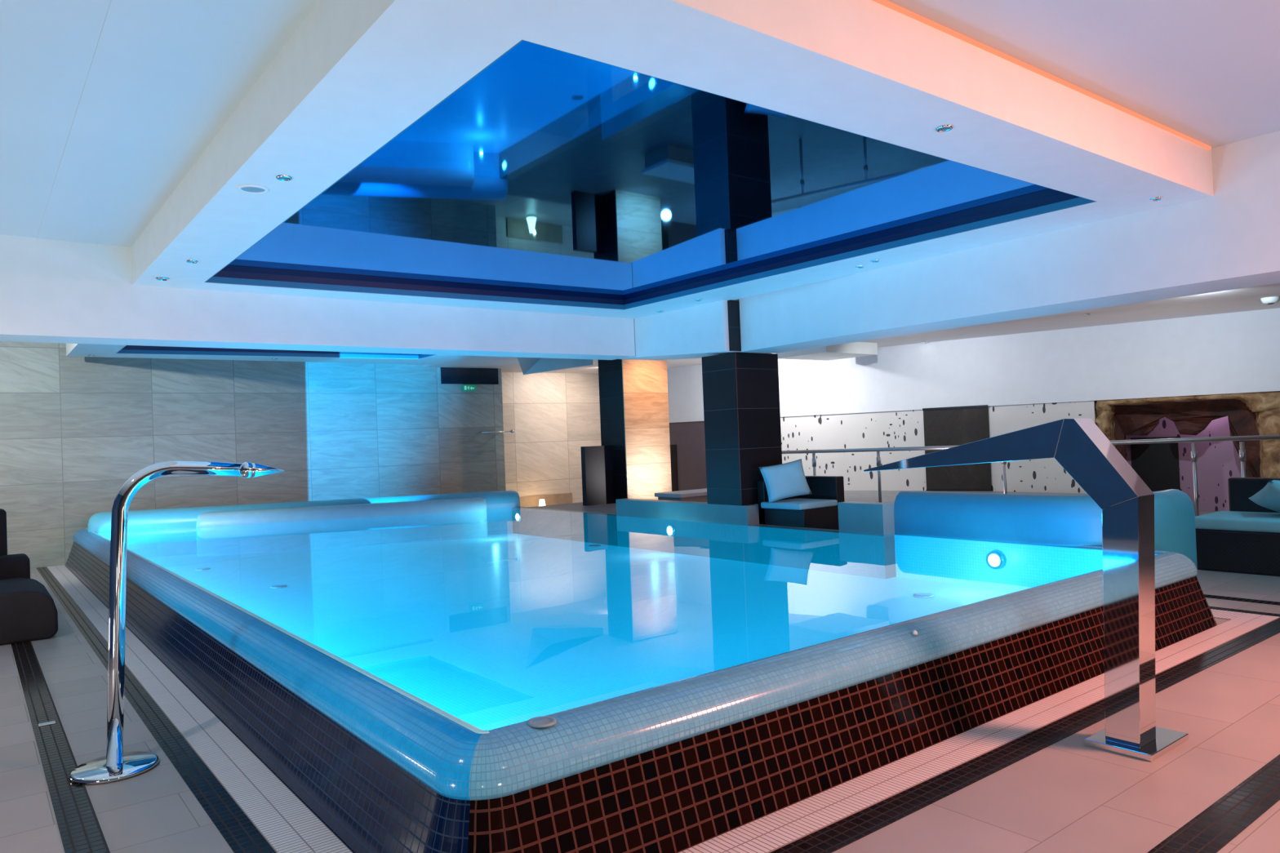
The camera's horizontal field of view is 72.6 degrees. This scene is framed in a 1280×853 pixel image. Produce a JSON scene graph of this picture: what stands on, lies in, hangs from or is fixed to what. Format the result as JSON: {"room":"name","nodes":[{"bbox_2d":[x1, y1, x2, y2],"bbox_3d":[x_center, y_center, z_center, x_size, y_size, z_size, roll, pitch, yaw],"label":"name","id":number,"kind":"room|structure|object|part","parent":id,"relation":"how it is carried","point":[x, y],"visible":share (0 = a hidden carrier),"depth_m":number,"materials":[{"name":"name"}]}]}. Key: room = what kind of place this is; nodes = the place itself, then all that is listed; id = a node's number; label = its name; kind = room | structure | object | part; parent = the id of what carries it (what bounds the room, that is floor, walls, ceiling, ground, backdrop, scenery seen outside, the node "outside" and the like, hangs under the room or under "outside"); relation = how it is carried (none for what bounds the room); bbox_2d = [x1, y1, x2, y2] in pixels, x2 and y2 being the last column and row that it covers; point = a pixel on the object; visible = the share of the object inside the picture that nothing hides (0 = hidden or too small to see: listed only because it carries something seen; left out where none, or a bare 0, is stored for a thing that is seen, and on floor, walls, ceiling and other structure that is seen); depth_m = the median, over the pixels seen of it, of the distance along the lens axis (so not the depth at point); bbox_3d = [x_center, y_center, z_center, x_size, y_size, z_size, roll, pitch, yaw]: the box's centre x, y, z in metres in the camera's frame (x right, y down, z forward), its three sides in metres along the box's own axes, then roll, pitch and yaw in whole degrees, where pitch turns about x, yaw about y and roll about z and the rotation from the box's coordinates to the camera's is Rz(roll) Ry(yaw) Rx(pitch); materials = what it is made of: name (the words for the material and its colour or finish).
{"room":"spa","nodes":[
{"label":"spa","id":0,"kind":"room"},
{"bbox_2d":[0,341,506,568],"bbox_3d":[-8.184,0.354,13.327,13.390,3.330,0.700,-2,-1,-38],"label":"wall","id":1,"kind":"structure","parent":0,"point":[73,430],"depth_m":14.00,"materials":[{"name":"tile"}]},
{"bbox_2d":[461,384,475,391],"bbox_3d":[-3.276,-0.737,16.688,0.270,0.125,0.074,-2,-1,-38],"label":"exit sign","id":2,"kind":"object","parent":1,"relation":"attached to","point":[472,388],"visible":1,"depth_m":16.65,"materials":[{"name":"green plastic"}]},
{"bbox_2d":[440,367,498,384],"bbox_3d":[-3.269,-1.109,16.738,1.200,0.590,0.030,-2,-1,-38],"label":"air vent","id":3,"kind":"structure","parent":1,"relation":"in","point":[460,375],"depth_m":16.71,"materials":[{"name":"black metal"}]},
{"bbox_2d":[479,430,513,433],"bbox_3d":[-2.812,0.106,16.878,0.680,0.058,0.280,-2,-1,-38],"label":"grab rail","id":4,"kind":"object","parent":1,"relation":"attached to","point":[511,431],"visible":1,"depth_m":16.80,"materials":[{"name":"metal"}]},
{"bbox_2d":[501,372,601,502],"bbox_3d":[-1.903,0.188,18.769,3.210,3.330,0.200,-2,-1,-38],"label":"wall","id":5,"kind":"structure","parent":0,"point":[550,416],"depth_m":18.60,"materials":[{"name":"tile"}]},
{"bbox_2d":[519,493,572,506],"bbox_3d":[-2.004,1.654,18.479,1.350,0.400,0.030,-2,-1,-38],"label":"baseboard","id":6,"kind":"structure","parent":5,"relation":"attached to","point":[566,498],"depth_m":18.50,"materials":[{"name":"brown stone"}]},
{"bbox_2d":[0,511,1279,852],"bbox_3d":[0.826,1.750,8.788,22.000,0.300,21.000,-2,-1,-38],"label":"floor","id":7,"kind":"structure","parent":0,"point":[1069,795],"depth_m":3.78,"materials":[{"name":"tile"}]},
{"bbox_2d":[0,508,57,645],"bbox_3d":[-6.179,1.308,7.685,1.600,1.100,1.800,-2,-1,-38],"label":"armchair","id":8,"kind":"object","parent":7,"relation":"on","point":[28,612],"visible":1,"depth_m":7.39,"materials":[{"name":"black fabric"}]},
{"bbox_3d":[-6.770,1.359,8.212,1.310,1.060,0.240,-2,-1,-38],"label":"backrest","id":9,"kind":"part","parent":8,"relation":"part of","materials":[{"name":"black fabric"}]},
{"bbox_3d":[-5.967,1.631,7.423,1.600,0.430,1.150,-2,-1,-38],"label":"seat","id":10,"kind":"part","parent":8,"relation":"part of","materials":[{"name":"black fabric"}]},
{"bbox_2d":[67,461,284,784],"bbox_3d":[-2.318,0.915,4.428,1.025,1.485,0.380,-2,-1,-38],"label":"spout","id":11,"kind":"object","parent":7,"relation":"on","point":[117,765],"visible":1,"depth_m":4.23,"materials":[{"name":"silver metal"}]},
{"bbox_2d":[46,564,352,852],"bbox_3d":[-4.550,1.789,7.560,0.216,0.006,12.738,-2,-1,-38],"label":"drain grating","id":12,"kind":"object","parent":7,"relation":"on","point":[283,820],"visible":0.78,"depth_m":4.38,"materials":[{"name":"white plastic"}]},
{"bbox_2d":[87,490,519,557],"bbox_3d":[-4.878,1.509,13.228,6.069,0.760,0.500,-2,-1,-15],"label":"pool edge","id":13,"kind":"object","parent":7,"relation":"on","point":[177,517],"visible":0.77,"depth_m":12.84,"materials":[{"name":"tile"}]},
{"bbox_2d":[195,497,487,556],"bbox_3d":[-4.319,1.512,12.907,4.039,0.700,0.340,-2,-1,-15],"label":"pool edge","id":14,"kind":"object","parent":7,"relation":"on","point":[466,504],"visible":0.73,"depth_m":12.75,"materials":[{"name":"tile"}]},
{"bbox_2d":[538,499,545,506],"bbox_3d":[-2.023,1.679,18.039,0.210,0.340,0.210,-2,-1,-38],"label":"floor lamp","id":15,"kind":"object","parent":7,"relation":"on","point":[542,503],"visible":0.21,"depth_m":17.99,"materials":[{"name":"metal"}]},
{"bbox_2d":[65,506,1217,852],"bbox_3d":[-1.991,1.463,9.505,6.220,0.516,12.640,-2,-1,-38],"label":"swimming pool","id":16,"kind":"object","parent":7,"relation":"on","point":[500,693],"visible":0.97,"depth_m":5.06,"materials":[{"name":"blue liquid"}]},
{"bbox_2d":[666,524,676,537],"bbox_3d":[0.370,1.269,10.608,0.062,0.160,0.160,-2,-1,-38],"label":"underwater light","id":17,"kind":"object","parent":16,"relation":"attached to","point":[671,531],"visible":1,"depth_m":10.58,"materials":[{"name":"white glass"}]},
{"bbox_2d":[986,550,1005,568],"bbox_3d":[3.031,1.142,7.444,0.062,0.160,0.160,-2,-1,-38],"label":"underwater light","id":18,"kind":"object","parent":16,"relation":"attached to","point":[995,559],"visible":1,"depth_m":7.42,"materials":[{"name":"white glass"}]},
{"bbox_2d":[11,594,1279,852],"bbox_3d":[-1.593,1.697,9.073,7.990,0.003,13.993,-2,-1,-38],"label":"trim","id":19,"kind":"structure","parent":7,"relation":"on","point":[80,830],"depth_m":3.62,"materials":[{"name":"black tile"}]},
{"bbox_2d":[38,720,55,726],"bbox_3d":[-3.398,1.703,4.992,0.080,0.006,0.050,-2,-1,-38],"label":"floor plate","id":20,"kind":"object","parent":19,"relation":"on","point":[52,722],"visible":1,"depth_m":4.99,"materials":[{"name":"metal"}]},
{"bbox_2d":[36,567,1279,852],"bbox_3d":[-1.863,1.713,9.422,6.990,0.003,13.110,-2,-1,-38],"label":"trim","id":21,"kind":"structure","parent":7,"relation":"on","point":[237,829],"depth_m":4.03,"materials":[{"name":"black tile"}]},
{"bbox_2d":[512,498,896,578],"bbox_3d":[0.070,1.264,11.198,0.180,0.800,7.500,-2,-1,-38],"label":"trim","id":22,"kind":"structure","parent":7,"relation":"on","point":[868,518],"depth_m":9.78,"materials":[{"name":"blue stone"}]},
{"bbox_2d":[701,351,782,506],"bbox_3d":[1.191,0.028,10.120,0.685,1.710,0.565,-2,-1,-38],"label":"pillar","id":23,"kind":"structure","parent":22,"relation":"on","point":[741,393],"depth_m":9.88,"materials":[{"name":"tile"}]},
{"bbox_2d":[727,299,741,351],"bbox_3d":[1.053,-1.118,9.674,0.150,0.559,0.048,-2,-1,-38],"label":"trim","id":24,"kind":"structure","parent":23,"relation":"attached to","point":[733,306],"depth_m":9.64,"materials":[{"name":"tile"}]},
{"bbox_2d":[678,613,1279,852],"bbox_3d":[1.994,1.486,4.444,6.748,0.006,0.215,-2,-1,-38],"label":"drain grating","id":25,"kind":"object","parent":7,"relation":"on","point":[768,833],"visible":1,"depth_m":3.90,"materials":[{"name":"white plastic"}]},
{"bbox_2d":[863,417,1188,761],"bbox_3d":[1.915,0.733,4.536,0.403,1.519,1.485,-2,-1,-38],"label":"fountain","id":26,"kind":"object","parent":7,"relation":"on","point":[1126,504],"visible":1,"depth_m":3.98,"materials":[{"name":"silver metal"}]},
{"bbox_3d":[1.736,0.110,4.642,0.267,0.254,1.142,-2,-1,-38],"label":"blade","id":27,"kind":"part","parent":26,"relation":"part of","materials":[{"name":"silver metal"}]},
{"bbox_3d":[2.310,1.456,4.053,0.403,0.030,0.290,-2,-1,-38],"label":"plate","id":28,"kind":"part","parent":26,"relation":"part of","materials":[{"name":"silver metal"}]},
{"bbox_2d":[782,435,1279,516],"bbox_3d":[4.905,0.828,11.049,7.801,1.288,0.064,-3,-1,37],"label":"railing","id":29,"kind":"object","parent":7,"relation":"on","point":[1242,451],"visible":0.57,"depth_m":10.24,"materials":[{"name":"metal"}]},
{"bbox_3d":[2.567,0.785,12.789,0.041,0.810,0.042,-2,-1,-38],"label":"post","id":30,"kind":"part","parent":29,"relation":"part of","materials":[{"name":"metal"}]},
{"bbox_3d":[3.352,0.745,12.204,0.041,0.810,0.042,-2,-1,-38],"label":"post","id":31,"kind":"part","parent":29,"relation":"part of","materials":[{"name":"metal"}]},
{"bbox_3d":[4.698,0.877,11.204,0.041,1.210,0.042,-2,-1,-38],"label":"post","id":32,"kind":"part","parent":29,"relation":"part of","materials":[{"name":"metal"}]},
{"bbox_3d":[4.882,0.231,11.058,7.801,0.092,0.052,-3,-1,37],"label":"handrail","id":33,"kind":"part","parent":29,"relation":"part of","materials":[{"name":"metal"}]},
{"bbox_3d":[6.361,0.794,9.965,0.041,1.210,0.042,-2,-1,-38],"label":"post","id":34,"kind":"part","parent":29,"relation":"part of","materials":[{"name":"metal"}]},
{"bbox_3d":[6.726,0.775,9.693,0.041,1.210,0.042,-2,-1,-38],"label":"post","id":35,"kind":"part","parent":29,"relation":"part of","materials":[{"name":"metal"}]},
{"bbox_2d":[893,488,1198,580],"bbox_3d":[3.428,1.026,7.595,2.428,0.905,0.969,-3,-1,30],"label":"pool backrest","id":36,"kind":"object","parent":7,"relation":"on","point":[1075,522],"visible":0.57,"depth_m":7.27,"materials":[{"name":"plastic"}]},
{"bbox_2d":[1095,391,1279,477],"bbox_3d":[8.841,0.433,12.884,3.653,1.857,0.825,-3,-1,37],"label":"rock grotto","id":37,"kind":"object","parent":7,"relation":"on","point":[1258,413],"visible":0.73,"depth_m":13.08,"materials":[{"name":"brown stone"}]},
{"bbox_2d":[1210,608,1245,619],"bbox_3d":[4.342,1.427,6.675,0.298,0.006,0.425,-2,-1,-38],"label":"drain grating","id":38,"kind":"object","parent":7,"relation":"on","point":[1225,615],"visible":0.43,"depth_m":6.58,"materials":[{"name":"white plastic"}]},
{"bbox_2d":[1195,477,1279,576],"bbox_3d":[6.334,0.941,8.155,0.880,0.865,1.800,-2,-1,-38],"label":"sofa","id":39,"kind":"object","parent":7,"relation":"on","point":[1245,539],"visible":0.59,"depth_m":8.38,"materials":[{"name":"black wicker"}]},
{"bbox_3d":[6.285,0.909,8.118,0.760,0.119,1.800,-2,-1,-38],"label":"mattress","id":40,"kind":"part","parent":39,"relation":"part of","materials":[{"name":"blue fabric"}]},
{"bbox_3d":[6.651,0.729,8.359,0.120,0.460,1.720,-2,-1,-38],"label":"backrest","id":41,"kind":"part","parent":39,"relation":"part of","materials":[{"name":"black wicker"}]},
{"bbox_2d":[1248,480,1279,512],"bbox_3d":[6.122,0.683,8.255,0.423,0.382,0.645,-3,-1,18],"label":"pillow","id":42,"kind":"object","parent":39,"relation":"on","point":[1268,497],"visible":1,"depth_m":8.25,"materials":[{"name":"blue fabric"}]},
{"bbox_2d":[0,0,1279,238],"bbox_3d":[-2.870,-1.729,5.070,11.755,0.170,19.400,-2,-1,-38],"label":"ceiling","id":43,"kind":"structure","parent":0,"point":[1207,72],"depth_m":4.29,"materials":[{"name":"paint"}]},
{"bbox_2d":[36,0,318,247],"bbox_3d":[-0.805,-1.764,2.337,0.670,0.003,12.552,-2,-1,-38],"label":"trim","id":44,"kind":"structure","parent":43,"relation":"attached to","point":[164,77],"depth_m":4.45,"materials":[{"name":"paint"}]},
{"bbox_2d":[66,343,472,364],"bbox_3d":[-4.212,-1.325,11.847,5.585,0.330,5.680,-2,-1,-38],"label":"trim","id":45,"kind":"structure","parent":43,"relation":"attached to","point":[72,349],"depth_m":13.46,"materials":[{"name":"white paint"}]},
{"bbox_2d":[115,345,435,359],"bbox_3d":[-4.285,-1.221,11.860,4.420,0.121,4.497,-2,-1,-38],"label":"ceiling","id":46,"kind":"structure","parent":45,"relation":"attached to","point":[127,348],"depth_m":13.25,"materials":[{"name":"white paint"}]},
{"bbox_2d":[0,235,635,359],"bbox_3d":[-4.810,-1.134,7.465,11.600,0.795,0.498,-2,-1,-38],"label":"ceiling beam","id":47,"kind":"structure","parent":43,"relation":"attached to","point":[51,291],"depth_m":8.02,"materials":[{"name":"paint"}]},
{"bbox_2d":[131,0,1213,319],"bbox_3d":[-0.238,-1.557,6.716,5.585,0.330,6.312,-2,-1,-38],"label":"dropped ceiling frame","id":48,"kind":"structure","parent":43,"relation":"attached to","point":[353,75],"depth_m":4.07,"materials":[{"name":"white paint"}]},
{"bbox_2d":[154,277,170,280],"bbox_3d":[-3.990,-1.231,7.278,0.120,0.009,0.120,-2,-1,-38],"label":"recessed light","id":49,"kind":"object","parent":48,"relation":"attached to","point":[155,278],"visible":1,"depth_m":7.27,"materials":[{"name":"silver metal"}]},
{"bbox_2d":[186,260,198,263],"bbox_3d":[-3.431,-1.262,6.675,0.084,0.009,0.084,-2,-1,-38],"label":"recessed light","id":50,"kind":"object","parent":48,"relation":"attached to","point":[187,261],"visible":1,"depth_m":6.67,"materials":[{"name":"silver metal"}]},
{"bbox_2d":[236,184,269,194],"bbox_3d":[-2.184,-1.337,4.918,0.170,0.009,0.170,-2,-1,-38],"label":"ceiling speaker","id":51,"kind":"object","parent":48,"relation":"attached to","point":[247,188],"visible":1,"depth_m":4.91,"materials":[{"name":"white paint"}]},
{"bbox_2d":[275,175,292,181],"bbox_3d":[-1.935,-1.349,4.737,0.084,0.009,0.084,-2,-1,-38],"label":"recessed light","id":52,"kind":"object","parent":48,"relation":"attached to","point":[285,178],"visible":1,"depth_m":4.73,"materials":[{"name":"silver metal"}]},
{"bbox_2d":[204,39,1096,309],"bbox_3d":[-0.321,-1.453,6.739,4.496,0.121,5.472,-2,-1,-38],"label":"ceiling","id":53,"kind":"structure","parent":48,"relation":"attached to","point":[552,176],"depth_m":5.92,"materials":[{"name":"blue mirror"}]},
{"bbox_3d":[-0.322,-1.475,6.739,4.494,0.057,5.470,-2,-1,-38],"label":"trim","id":54,"kind":"part","parent":53,"relation":"part of","materials":[{"name":"white paint"}]},
{"bbox_2d":[855,265,864,268],"bbox_3d":[2.009,-1.457,7.961,0.084,0.009,0.084,-2,-1,-38],"label":"recessed light","id":55,"kind":"object","parent":48,"relation":"attached to","point":[861,266],"visible":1,"depth_m":7.96,"materials":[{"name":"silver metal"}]},
{"bbox_2d":[870,259,879,262],"bbox_3d":[2.081,-1.463,7.709,0.084,0.009,0.084,-2,-1,-38],"label":"recessed light","id":56,"kind":"object","parent":48,"relation":"attached to","point":[873,260],"visible":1,"depth_m":7.68,"materials":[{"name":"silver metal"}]},
{"bbox_2d":[935,124,953,132],"bbox_3d":[1.524,-1.491,4.364,0.084,0.009,0.084,-2,-1,-38],"label":"recessed light","id":57,"kind":"object","parent":48,"relation":"attached to","point":[944,128],"visible":1,"depth_m":4.36,"materials":[{"name":"silver metal"}]},
{"bbox_2d":[1149,196,1163,201],"bbox_3d":[3.513,-1.546,5.928,0.084,0.009,0.084,-2,-1,-38],"label":"recessed light","id":58,"kind":"object","parent":48,"relation":"attached to","point":[1157,198],"visible":1,"depth_m":5.92,"materials":[{"name":"silver metal"}]},
{"bbox_2d":[619,298,772,360],"bbox_3d":[0.565,-1.246,10.642,0.790,0.898,2.065,-2,-1,-38],"label":"trim","id":59,"kind":"structure","parent":43,"relation":"attached to","point":[697,331],"depth_m":10.14,"materials":[{"name":"paint"}]},
{"bbox_2d":[738,130,1279,353],"bbox_3d":[4.636,-1.482,5.512,0.635,0.900,10.930,-2,-1,-38],"label":"ceiling beam","id":60,"kind":"structure","parent":43,"relation":"attached to","point":[1229,239],"depth_m":6.78,"materials":[{"name":"paint"}]},
{"bbox_2d":[872,0,1211,149],"bbox_3d":[1.684,-1.824,4.210,5.500,0.014,0.017,-2,-1,-38],"label":"light strip","id":61,"kind":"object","parent":43,"relation":"attached to","point":[885,2],"depth_m":4.42,"materials":[{"name":"plastic"}]},
{"bbox_2d":[422,283,1279,373],"bbox_3d":[5.341,-1.627,12.438,10.245,0.200,21.000,-2,-1,-38],"label":"ceiling","id":62,"kind":"structure","parent":0,"point":[1247,299],"depth_m":12.86,"materials":[{"name":"paint"}]},
{"bbox_2d":[517,357,592,374],"bbox_3d":[-1.540,-1.062,15.010,0.898,0.309,3.044,-3,-1,17],"label":"trim","id":63,"kind":"structure","parent":62,"relation":"attached to","point":[528,365],"depth_m":15.25,"materials":[{"name":"paint"}]},
{"bbox_2d":[776,342,877,360],"bbox_3d":[3.218,-1.304,15.019,1.350,0.199,1.100,-2,-1,-38],"label":"trim","id":64,"kind":"structure","parent":62,"relation":"attached to","point":[854,349],"depth_m":14.73,"materials":[{"name":"paint"}]},
{"bbox_2d":[1260,296,1279,304],"bbox_3d":[8.087,-1.610,11.172,0.210,0.084,0.210,-2,-1,-38],"label":"recessed light","id":65,"kind":"object","parent":62,"relation":"attached to","point":[1273,300],"visible":1,"depth_m":11.11,"materials":[{"name":"white paint"}]},
{"bbox_2d":[666,307,1279,493],"bbox_3d":[5.526,0.007,15.120,15.600,3.000,0.331,-3,-1,37],"label":"wall","id":66,"kind":"structure","parent":0,"point":[1237,352],"depth_m":14.61,"materials":[{"name":"paint"}]},
{"bbox_2d":[670,444,678,491],"bbox_3d":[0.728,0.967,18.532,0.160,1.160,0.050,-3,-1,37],"label":"door","id":67,"kind":"structure","parent":66,"relation":"in","point":[673,447],"depth_m":18.50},
{"bbox_2d":[530,490,1088,513],"bbox_3d":[2.580,1.401,13.516,6.620,0.400,8.100,-2,-1,-38],"label":"trim","id":68,"kind":"structure","parent":66,"relation":"attached to","point":[887,496],"depth_m":14.48,"materials":[{"name":"stone"}]},
{"bbox_2d":[580,445,613,506],"bbox_3d":[-0.738,0.847,15.161,0.580,1.015,0.120,-2,-1,-38],"label":"wall","id":69,"kind":"structure","parent":68,"relation":"on","point":[597,464],"depth_m":15.09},
{"bbox_2d":[598,359,671,503],"bbox_3d":[-0.090,0.035,15.578,0.990,2.599,0.732,-2,-1,-38],"label":"pillar","id":70,"kind":"structure","parent":68,"relation":"on","point":[633,399],"depth_m":15.25,"materials":[{"name":"stone"}]},
{"bbox_3d":[0.128,0.032,15.297,0.990,2.579,0.022,-2,-1,-38],"label":"panel","id":71,"kind":"part","parent":70,"relation":"part of","materials":[{"name":"stone"}]},
{"bbox_2d":[654,488,757,504],"bbox_3d":[1.065,1.119,13.476,1.650,0.280,0.630,-2,-1,-38],"label":"bench","id":72,"kind":"object","parent":68,"relation":"on","point":[697,495],"visible":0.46,"depth_m":12.98,"materials":[{"name":"white"}]},
{"bbox_3d":[1.061,1.009,13.477,1.650,0.060,0.630,-2,-1,-38],"label":"seat","id":73,"kind":"part","parent":72,"relation":"part of","materials":[{"name":"white"}]},
{"bbox_2d":[756,475,844,529],"bbox_3d":[1.769,0.873,9.688,0.750,0.605,0.705,-2,-1,-38],"label":"armchair","id":74,"kind":"object","parent":68,"relation":"on","point":[820,508],"visible":0.6,"depth_m":9.56,"materials":[{"name":"black wicker"}]},
{"bbox_3d":[1.569,0.894,9.905,0.540,0.585,0.115,-2,-1,-38],"label":"armrest","id":75,"kind":"part","parent":74,"relation":"part of","materials":[{"name":"black wicker"}]},
{"bbox_2d":[758,458,812,502],"bbox_3d":[1.601,0.595,9.592,0.552,0.463,0.226,-2,-1,-8],"label":"pillow","id":76,"kind":"object","parent":74,"relation":"on","point":[786,480],"visible":1,"depth_m":9.52,"materials":[{"name":"blue fabric"}]},
{"bbox_2d":[760,497,837,510],"bbox_3d":[1.752,0.853,9.599,0.615,0.068,0.585,-2,-1,-38],"label":"seat cushion","id":77,"kind":"object","parent":74,"relation":"on","point":[786,504],"depth_m":9.47,"materials":[{"name":"blue fabric"}]},
{"bbox_3d":[2.009,0.866,9.883,0.130,0.605,0.690,-2,-1,-38],"label":"backrest","id":78,"kind":"part","parent":74,"relation":"part of","materials":[{"name":"black wicker"}]},
{"bbox_2d":[922,404,991,491],"bbox_3d":[5.445,0.394,14.986,1.100,1.470,0.050,-3,-1,37],"label":"wall panel","id":79,"kind":"object","parent":66,"relation":"attached to","point":[952,425],"visible":0.67,"depth_m":14.97,"materials":[{"name":"metal"}]},
{"bbox_2d":[1125,416,1241,511],"bbox_3d":[9.917,0.386,12.780,5.800,1.830,1.150,-3,-1,37],"label":"wall","id":80,"kind":"structure","parent":0,"point":[1217,462],"depth_m":13.93,"materials":[{"name":"pink stone"}]},
{"bbox_2d":[1130,436,1180,491],"bbox_3d":[8.499,0.780,14.358,0.670,1.200,0.060,-3,-1,37],"label":"door","id":81,"kind":"structure","parent":80,"relation":"in","point":[1157,464],"depth_m":14.31,"materials":[{"name":"black"}]}
]}

